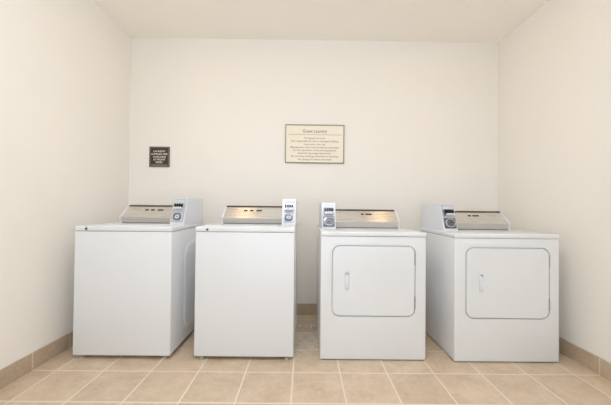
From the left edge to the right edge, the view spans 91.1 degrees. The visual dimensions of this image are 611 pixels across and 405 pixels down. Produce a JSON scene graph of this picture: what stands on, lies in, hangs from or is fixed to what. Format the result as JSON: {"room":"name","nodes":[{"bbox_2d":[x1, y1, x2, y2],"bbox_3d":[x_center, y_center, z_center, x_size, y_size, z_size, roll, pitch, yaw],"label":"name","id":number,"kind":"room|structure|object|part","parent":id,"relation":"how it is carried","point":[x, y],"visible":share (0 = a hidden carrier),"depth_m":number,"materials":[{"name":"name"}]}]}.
{"room":"laundry","nodes":[
{"label":"laundry","id":0,"kind":"room"},
{"bbox_2d":[0,0,130,368],"bbox_3d":[-1.803,-0.308,0.843,0.100,2.749,4.293,1,-1,0],"label":"wall","id":1,"kind":"structure","parent":0,"point":[65,65],"depth_m":2.08,"materials":[{"name":"beige paint"}]},
{"bbox_2d":[0,331,72,388],"bbox_3d":[-1.762,1.012,0.826,0.010,0.110,4.293,1,-1,0],"label":"baseboard","id":2,"kind":"structure","parent":1,"relation":"attached to","point":[21,367],"depth_m":1.95,"materials":[{"name":"beige tile"}]},
{"bbox_2d":[0,315,610,404],"bbox_3d":[0.078,1.137,0.832,3.892,0.100,4.493,1,-1,0],"label":"floor","id":3,"kind":"structure","parent":0,"point":[182,378],"depth_m":1.85,"materials":[{"name":"beige tile"}]},
{"bbox_2d":[73,198,203,358],"bbox_3d":[-1.275,0.528,2.412,0.689,1.131,0.668,1,-1,0],"label":"washing machine","id":4,"kind":"object","parent":3,"relation":"on","point":[134,276],"visible":0.84,"depth_m":2.09,"materials":[{"name":"white metal"}]},
{"bbox_3d":[-1.306,0.166,2.256,0.496,0.007,0.261,1,-1,0],"label":"lid","id":5,"kind":"part","parent":4,"relation":"part of","materials":[{"name":"white metal"}]},
{"bbox_3d":[-1.272,0.187,2.420,0.678,0.034,0.662,1,-1,0],"label":"panel","id":6,"kind":"part","parent":4,"relation":"part of","materials":[{"name":"white metal"}]},
{"bbox_3d":[-0.985,0.111,2.306,0.082,0.071,0.031,1,-1,0],"label":"vault door","id":7,"kind":"part","parent":4,"relation":"part of","materials":[{"name":"white metal"}]},
{"bbox_3d":[-0.984,0.057,2.330,0.093,0.163,0.063,1,-1,0],"label":"plate","id":8,"kind":"part","parent":4,"relation":"part of","materials":[{"name":"white"}]},
{"bbox_2d":[194,199,296,359],"bbox_3d":[-0.427,0.535,2.416,0.704,1.134,0.668,1,-1,0],"label":"washing machine","id":9,"kind":"object","parent":3,"relation":"on","point":[246,261],"visible":1,"depth_m":2.09,"materials":[{"name":"white metal"}]},
{"bbox_3d":[-0.457,0.172,2.260,0.511,0.007,0.261,1,-1,0],"label":"lid","id":10,"kind":"part","parent":9,"relation":"part of","materials":[{"name":"white metal"}]},
{"bbox_3d":[-0.423,0.193,2.423,0.693,0.034,0.662,1,-1,0],"label":"panel","id":11,"kind":"part","parent":9,"relation":"part of","materials":[{"name":"white metal"}]},
{"bbox_3d":[-0.129,0.117,2.309,0.082,0.071,0.031,1,-1,0],"label":"vault door","id":12,"kind":"part","parent":9,"relation":"part of","materials":[{"name":"white metal"}]},
{"bbox_3d":[-0.128,0.064,2.333,0.093,0.163,0.063,1,-1,0],"label":"plate","id":13,"kind":"part","parent":9,"relation":"part of","materials":[{"name":"white"}]},
{"bbox_2d":[316,203,425,359],"bbox_3d":[0.476,0.559,2.428,0.743,1.107,0.658,1,-1,0],"label":"dryer","id":14,"kind":"object","parent":3,"relation":"on","point":[371,301],"visible":1,"depth_m":2.10,"materials":[{"name":"white metal"}]},
{"bbox_3d":[0.182,0.094,2.348,0.094,0.163,0.063,1,-1,0],"label":"plate","id":15,"kind":"part","parent":14,"relation":"part of","materials":[{"name":"white"}]},
{"bbox_3d":[0.181,0.147,2.324,0.083,0.071,0.031,1,-1,0],"label":"vault door","id":16,"kind":"part","parent":14,"relation":"part of","materials":[{"name":"silver metal"}]},
{"bbox_3d":[0.292,0.560,2.106,0.022,0.112,0.016,1,-1,0],"label":"door handle","id":17,"kind":"part","parent":14,"relation":"part of","materials":[{"name":"white plastic"}]},
{"bbox_3d":[0.470,1.103,2.425,0.717,0.014,0.630,1,-1,0],"label":"frame","id":18,"kind":"part","parent":14,"relation":"part of","materials":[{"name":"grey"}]},
{"bbox_3d":[0.480,0.228,2.435,0.743,0.030,0.653,1,-1,0],"label":"panel","id":19,"kind":"part","parent":14,"relation":"part of","materials":[{"name":"white metal"}]},
{"bbox_3d":[0.478,0.552,2.114,0.577,0.486,0.023,1,-1,0],"label":"door","id":20,"kind":"part","parent":14,"relation":"part of","materials":[{"name":"white metal"}]},
{"bbox_2d":[419,204,558,361],"bbox_3d":[1.407,0.570,2.416,0.736,1.104,0.658,1,-1,0],"label":"dryer","id":21,"kind":"object","parent":3,"relation":"on","point":[492,288],"visible":0.99,"depth_m":2.09,"materials":[{"name":"white metal"}]},
{"bbox_3d":[1.117,0.107,2.336,0.094,0.163,0.063,1,-1,0],"label":"plate","id":22,"kind":"part","parent":21,"relation":"part of","materials":[{"name":"white"}]},
{"bbox_3d":[1.117,0.101,2.336,0.094,0.157,0.061,1,-1,0],"label":"edge trim","id":23,"kind":"part","parent":21,"relation":"part of","materials":[{"name":"silver metal"}]},
{"bbox_3d":[1.116,0.160,2.312,0.083,0.071,0.031,1,-1,0],"label":"vault door","id":24,"kind":"part","parent":21,"relation":"part of","materials":[{"name":"silver metal"}]},
{"bbox_3d":[1.226,0.573,2.094,0.022,0.112,0.016,1,-1,0],"label":"door handle","id":25,"kind":"part","parent":21,"relation":"part of","materials":[{"name":"white plastic"}]},
{"bbox_3d":[1.411,0.241,2.423,0.736,0.030,0.653,1,-1,0],"label":"panel","id":26,"kind":"part","parent":21,"relation":"part of","materials":[{"name":"white metal"}]},
{"bbox_3d":[1.413,0.565,2.103,0.577,0.486,0.023,1,-1,0],"label":"door","id":27,"kind":"part","parent":21,"relation":"part of","materials":[{"name":"white metal"}]},
{"bbox_2d":[128,38,498,302],"bbox_3d":[0.084,-0.259,3.047,3.892,2.749,0.100,1,-1,0],"label":"wall","id":28,"kind":"structure","parent":0,"point":[419,118],"depth_m":3.00,"materials":[{"name":"beige paint"}]},
{"bbox_2d":[149,147,169,166],"bbox_3d":[-1.454,-0.454,2.986,0.200,0.202,0.012,1,-1,0],"label":"wall plaque","id":29,"kind":"object","parent":28,"relation":"attached to","point":[158,156],"visible":1,"depth_m":2.98,"materials":[{"name":"brown"}]},
{"bbox_2d":[0,303,610,369],"bbox_3d":[0.080,0.975,0.834,3.692,0.005,4.293,1,-1,0],"label":"trim","id":30,"kind":"structure","parent":28,"relation":"attached to","point":[297,303],"depth_m":2.04,"materials":[{"name":"beige tile"}]},
{"bbox_2d":[296,304,315,314],"bbox_3d":[0.070,1.060,2.975,3.672,0.110,0.010,1,-1,0],"label":"baseboard","id":31,"kind":"structure","parent":28,"relation":"attached to","point":[302,309],"depth_m":2.97,"materials":[{"name":"beige tile"}]},
{"bbox_2d":[285,124,344,163],"bbox_3d":[0.092,-0.584,2.993,0.589,0.385,0.014,1,-1,0],"label":"wall sign","id":32,"kind":"object","parent":28,"relation":"attached to","point":[304,143],"visible":1,"depth_m":2.99,"materials":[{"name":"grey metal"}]},
{"bbox_2d":[93,0,547,41],"bbox_3d":[0.108,-1.712,0.869,3.892,0.100,4.493,1,-1,0],"label":"ceiling","id":33,"kind":"structure","parent":0,"point":[355,20],"depth_m":2.67,"materials":[{"name":"paint"}]},
{"bbox_2d":[498,0,610,361],"bbox_3d":[1.989,-0.267,0.858,0.100,2.749,4.293,1,-1,0],"label":"wall","id":34,"kind":"structure","parent":0,"point":[554,68],"depth_m":2.22,"materials":[{"name":"beige paint"}]},
{"bbox_2d":[559,337,610,380],"bbox_3d":[1.920,1.052,0.841,0.010,0.110,4.293,1,-1,0],"label":"baseboard","id":35,"kind":"structure","parent":34,"relation":"attached to","point":[590,361],"depth_m":2.04,"materials":[{"name":"beige tile"}]}
]}

